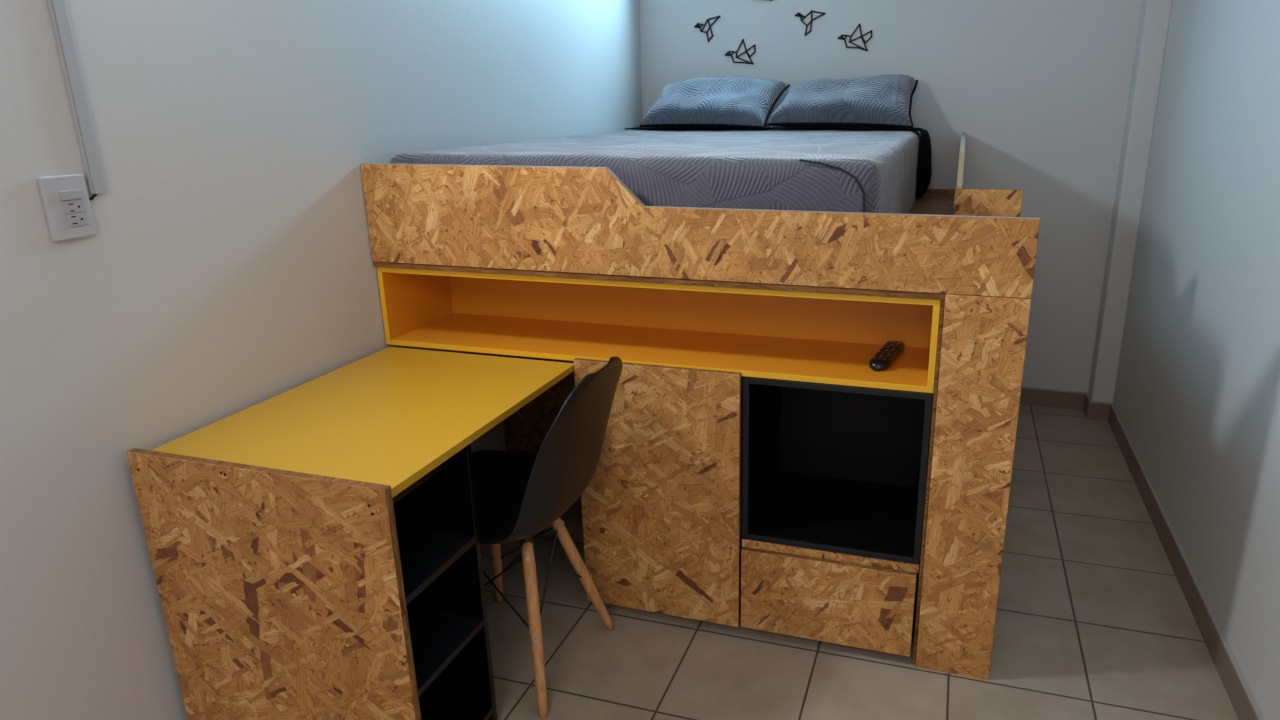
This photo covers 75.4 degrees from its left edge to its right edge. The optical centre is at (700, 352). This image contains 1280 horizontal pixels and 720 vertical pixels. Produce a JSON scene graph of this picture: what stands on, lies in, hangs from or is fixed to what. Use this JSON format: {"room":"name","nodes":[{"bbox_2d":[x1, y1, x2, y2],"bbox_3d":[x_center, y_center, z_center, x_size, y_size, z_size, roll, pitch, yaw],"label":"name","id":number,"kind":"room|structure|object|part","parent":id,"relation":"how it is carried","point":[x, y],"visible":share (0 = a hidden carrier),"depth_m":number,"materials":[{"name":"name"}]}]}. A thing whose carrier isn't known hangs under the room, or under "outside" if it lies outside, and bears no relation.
{"room":"bedroom","nodes":[
{"label":"bedroom","id":0,"kind":"room"},
{"bbox_2d":[0,0,642,719],"bbox_3d":[-1.165,-0.278,1.483,0.100,2.450,5.680,5,18,16],"label":"wall","id":1,"kind":"structure","parent":0,"point":[228,269],"depth_m":1.69,"materials":[{"name":"paint"}]},
{"bbox_2d":[37,174,96,241],"bbox_3d":[-1.115,-0.257,1.456,0.014,0.111,0.078,5,18,16],"label":"wall socket plate","id":2,"kind":"object","parent":1,"relation":"attached to","point":[65,198],"visible":1,"depth_m":1.45,"materials":[{"name":"white plastic"}]},
{"bbox_2d":[59,189,82,200],"bbox_3d":[-1.109,-0.278,1.453,0.005,0.016,0.037,5,18,16],"label":"switch","id":3,"kind":"object","parent":2,"relation":"attached to","point":[64,194],"depth_m":1.45,"materials":[{"name":"white plastic"}]},
{"bbox_2d":[62,199,85,213],"bbox_3d":[-1.110,-0.259,1.461,0.002,0.022,0.037,5,18,16],"label":"outlet","id":4,"kind":"object","parent":2,"relation":"attached to","point":[69,206],"depth_m":1.46,"materials":[{"name":"white plastic"}]},
{"bbox_2d":[65,212,88,226],"bbox_3d":[-1.109,-0.237,1.468,0.002,0.022,0.037,5,18,16],"label":"outlet","id":5,"kind":"object","parent":2,"relation":"attached to","point":[72,219],"depth_m":1.47,"materials":[{"name":"white plastic"}]},
{"bbox_2d":[46,0,105,200],"bbox_3d":[-1.106,-0.867,1.324,0.012,1.232,0.033,5,18,16],"label":"cable trunking","id":6,"kind":"object","parent":1,"relation":"attached to","point":[57,9],"visible":1,"depth_m":1.45,"materials":[{"name":"plastic"}]},
{"bbox_2d":[480,404,1237,719],"bbox_3d":[-0.024,1.008,1.570,2.435,0.080,5.780,5,18,16],"label":"floor","id":7,"kind":"structure","parent":0,"point":[1094,620],"depth_m":2.17,"materials":[{"name":"beige tile"}]},
{"bbox_2d":[126,347,573,719],"bbox_3d":[-0.704,0.457,1.969,0.591,0.751,0.796,5,18,16],"label":"desk","id":8,"kind":"object","parent":7,"relation":"on","point":[314,546],"visible":1,"depth_m":1.63,"materials":[{"name":"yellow wood"}]},
{"bbox_3d":[-0.815,0.567,1.613,0.585,0.751,0.018,5,18,16],"label":"panel","id":9,"kind":"part","parent":8,"relation":"part of","materials":[{"name":"brown wood"}]},
{"bbox_2d":[396,524,475,605],"bbox_3d":[-0.772,0.411,1.716,0.538,0.015,0.250,5,18,16],"label":"shelf","id":10,"kind":"object","parent":8,"relation":"attached to","point":[426,551],"depth_m":1.70,"materials":[{"name":"black wood"}]},
{"bbox_2d":[392,443,497,719],"bbox_3d":[-0.778,0.543,1.759,0.554,0.711,0.280,5,18,16],"label":"shelf","id":11,"kind":"object","parent":8,"relation":"attached to","point":[435,510],"depth_m":1.77,"materials":[{"name":"black wood"}]},
{"bbox_2d":[406,605,483,696],"bbox_3d":[-0.770,0.607,1.776,0.538,0.015,0.250,5,18,16],"label":"shelf","id":12,"kind":"object","parent":8,"relation":"attached to","point":[438,633],"depth_m":1.76,"materials":[{"name":"black wood"}]},
{"bbox_2d":[472,356,622,717],"bbox_3d":[-0.460,0.403,2.026,0.522,0.825,0.458,5,18,16],"label":"shell chair","id":13,"kind":"object","parent":7,"relation":"on","point":[518,496],"visible":0.72,"depth_m":1.93,"materials":[{"name":"black plastic"}]},
{"bbox_3d":[-0.573,0.516,2.135,0.005,0.186,0.227,1,17,5],"label":"cross rod","id":14,"kind":"part","parent":13,"relation":"part of","materials":[{"name":"black metal"}]},
{"bbox_3d":[-0.559,0.554,2.253,0.030,0.404,0.194,-6,18,-17],"label":"leg","id":15,"kind":"part","parent":13,"relation":"part of","materials":[{"name":"brown wood"}]},
{"bbox_3d":[-0.525,0.562,1.985,0.240,0.186,0.005,1,17,4],"label":"cross rod","id":16,"kind":"part","parent":13,"relation":"part of","materials":[{"name":"black metal"}]},
{"bbox_3d":[-0.486,0.565,1.974,0.230,0.186,0.005,9,20,29],"label":"cross rod","id":17,"kind":"part","parent":13,"relation":"part of","materials":[{"name":"black metal"}]},
{"bbox_3d":[-0.462,0.502,2.177,0.246,0.186,0.006,11,20,32],"label":"cross rod","id":18,"kind":"part","parent":13,"relation":"part of","materials":[{"name":"black metal"}]},
{"bbox_3d":[-0.391,0.647,1.947,0.030,0.403,0.157,-6,18,-16],"label":"leg","id":19,"kind":"part","parent":13,"relation":"part of","materials":[{"name":"brown wood"}]},
{"bbox_3d":[-0.375,0.551,2.016,0.006,0.186,0.209,2,17,8],"label":"cross rod","id":20,"kind":"part","parent":13,"relation":"part of","materials":[{"name":"black metal"}]},
{"bbox_3d":[-0.421,0.508,2.159,0.240,0.186,0.006,1,17,5],"label":"cross rod","id":21,"kind":"part","parent":13,"relation":"part of","materials":[{"name":"black metal"}]},
{"bbox_3d":[-0.355,0.537,2.063,0.006,0.186,0.212,9,20,28],"label":"cross rod","id":22,"kind":"part","parent":13,"relation":"part of","materials":[{"name":"black metal"}]},
{"bbox_3d":[-0.310,0.579,2.166,0.171,0.403,0.030,-11,20,-31],"label":"leg","id":23,"kind":"part","parent":13,"relation":"part of","materials":[{"name":"brown wood"}]},
{"bbox_2d":[360,133,1039,679],"bbox_3d":[0.215,-0.136,3.048,1.671,1.235,2.068,5,18,16],"label":"bed","id":24,"kind":"object","parent":7,"relation":"on","point":[970,250],"visible":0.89,"depth_m":1.96,"materials":[{"name":"brown wood"}]},
{"bbox_2d":[389,129,919,213],"bbox_3d":[0.054,-0.621,2.946,1.330,0.288,1.926,5,18,16],"label":"mattress","id":25,"kind":"object","parent":24,"relation":"on","point":[866,171],"visible":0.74,"depth_m":2.05,"materials":[{"name":"grey fabric"}]},
{"bbox_2d":[639,77,789,128],"bbox_3d":[0.063,-1.112,3.667,0.614,0.219,0.318,5,18,16],"label":"pillow","id":26,"kind":"object","parent":25,"relation":"on","point":[736,102],"visible":1,"depth_m":3.59,"materials":[{"name":"grey fabric"}]},
{"bbox_2d":[624,127,931,197],"bbox_3d":[0.334,-0.865,3.699,1.359,0.278,0.245,5,18,16],"label":"undersheet","id":27,"kind":"object","parent":25,"relation":"on","point":[925,150],"visible":0.9,"depth_m":3.46,"materials":[{"name":"black fabric"}]},
{"bbox_2d":[766,74,917,127],"bbox_3d":[0.609,-1.074,3.516,0.611,0.214,0.329,5,18,16],"label":"pillow","id":28,"kind":"object","parent":25,"relation":"on","point":[880,101],"visible":1,"depth_m":3.42,"materials":[{"name":"grey fabric"}]},
{"bbox_2d":[377,267,940,392],"bbox_3d":[-0.127,-0.117,2.221,1.483,0.222,0.323,5,18,16],"label":"open shelf","id":29,"kind":"object","parent":24,"relation":"attached to","point":[827,338],"visible":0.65,"depth_m":2.27,"materials":[{"name":"yellow wood"}]},
{"bbox_3d":[-0.829,-0.175,2.429,0.015,0.192,0.323,5,18,16],"label":"panel","id":30,"kind":"part","parent":29,"relation":"part of","materials":[{"name":"yellow wood"}]},
{"bbox_3d":[-0.128,-0.216,2.191,1.483,0.016,0.323,5,18,16],"label":"shelf","id":31,"kind":"part","parent":29,"relation":"part of","materials":[{"name":"yellow wood"}]},
{"bbox_3d":[-0.127,-0.019,2.252,1.483,0.015,0.323,5,18,16],"label":"shelf","id":32,"kind":"part","parent":29,"relation":"part of","materials":[{"name":"yellow wood"}]},
{"bbox_3d":[-0.082,-0.161,2.363,1.453,0.192,0.012,5,18,16],"label":"panel","id":33,"kind":"part","parent":29,"relation":"part of","materials":[{"name":"yellow wood"}]},
{"bbox_2d":[869,341,904,371],"bbox_3d":[0.476,0.001,2.098,0.051,0.027,0.230,7,19,24],"label":"remote control","id":34,"kind":"object","parent":29,"relation":"on","point":[882,360],"visible":1,"depth_m":2.05,"materials":[{"name":"plastic"}]},
{"bbox_3d":[0.574,-0.059,2.013,0.015,0.192,0.323,5,18,16],"label":"panel","id":35,"kind":"part","parent":29,"relation":"part of","materials":[{"name":"yellow wood"}]},
{"bbox_2d":[574,358,934,656],"bbox_3d":[0.186,0.328,2.373,0.900,0.744,0.564,5,18,16],"label":"storage cabinet","id":36,"kind":"object","parent":7,"relation":"on","point":[794,508],"visible":0.81,"depth_m":2.17,"materials":[{"name":"brown wood"}]},
{"bbox_3d":[-0.112,0.376,2.183,0.444,0.718,0.014,5,18,16],"label":"door","id":37,"kind":"part","parent":36,"relation":"part of","materials":[{"name":"brown wood"}]},
{"bbox_3d":[0.320,0.640,2.126,0.443,0.235,0.014,5,18,16],"label":"drawer","id":38,"kind":"part","parent":36,"relation":"part of","materials":[{"name":"brown wood"}]},
{"bbox_2d":[639,0,1141,403],"bbox_3d":[0.800,-1.006,3.790,2.435,2.450,0.100,5,18,16],"label":"wall","id":39,"kind":"structure","parent":0,"point":[1038,91],"depth_m":3.61,"materials":[{"name":"paint"}]},
{"bbox_2d":[694,15,720,41],"bbox_3d":[0.031,-1.502,3.825,0.127,0.113,0.006,5,18,16],"label":"bird","id":40,"kind":"object","parent":39,"relation":"attached to","point":[697,25],"visible":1,"depth_m":3.82},
{"bbox_2d":[725,39,755,64],"bbox_3d":[0.183,-1.391,3.811,0.149,0.113,0.006,5,18,16],"label":"bird","id":41,"kind":"object","parent":39,"relation":"attached to","point":[728,53],"visible":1,"depth_m":3.81},
{"bbox_2d":[794,10,824,35],"bbox_3d":[0.488,-1.474,3.687,0.139,0.106,0.006,5,18,16],"label":"bird","id":42,"kind":"object","parent":39,"relation":"attached to","point":[798,14],"visible":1,"depth_m":3.69},
{"bbox_2d":[838,23,871,51],"bbox_3d":[0.682,-1.394,3.649,0.153,0.118,0.006,5,18,16],"label":"bird","id":43,"kind":"object","parent":39,"relation":"attached to","point":[841,37],"visible":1,"depth_m":3.65},
{"bbox_2d":[1020,387,1087,409],"bbox_3d":[0.751,0.138,4.100,2.147,0.083,0.011,5,18,16],"label":"baseboard","id":44,"kind":"structure","parent":39,"relation":"attached to","point":[1039,397],"depth_m":3.83,"materials":[{"name":"ceramic"}]},
{"bbox_2d":[1083,393,1090,417],"bbox_3d":[1.755,0.239,3.744,0.011,0.083,0.107,5,18,16],"label":"baseboard","id":45,"kind":"structure","parent":39,"relation":"attached to","point":[1087,397],"depth_m":3.74,"materials":[{"name":"ceramic"}]},
{"bbox_2d":[1088,0,1171,402],"bbox_3d":[1.794,-0.890,3.387,0.088,2.450,0.118,5,18,16],"label":"pillar","id":46,"kind":"object","parent":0,"point":[1154,19],"visible":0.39,"depth_m":3.41,"materials":[{"name":"paint"}]},
{"bbox_2d":[1087,401,1112,420],"bbox_3d":[1.780,0.259,3.678,0.099,0.083,0.011,5,18,16],"label":"baseboard","id":47,"kind":"structure","parent":46,"relation":"attached to","point":[1096,410],"depth_m":3.67,"materials":[{"name":"ceramic"}]},
{"bbox_2d":[1113,0,1279,719],"bbox_3d":[1.067,-0.094,0.822,0.100,2.450,5.680,5,18,16],"label":"wall","id":48,"kind":"structure","parent":0,"point":[1197,392],"depth_m":2.34,"materials":[{"name":"paint"}]},
{"bbox_2d":[1108,404,1264,719],"bbox_3d":[1.004,1.051,1.127,0.012,0.083,5.551,5,18,16],"label":"baseboard","id":49,"kind":"structure","parent":48,"relation":"attached to","point":[1241,697],"depth_m":2.33,"materials":[{"name":"ceramic"}]}
]}

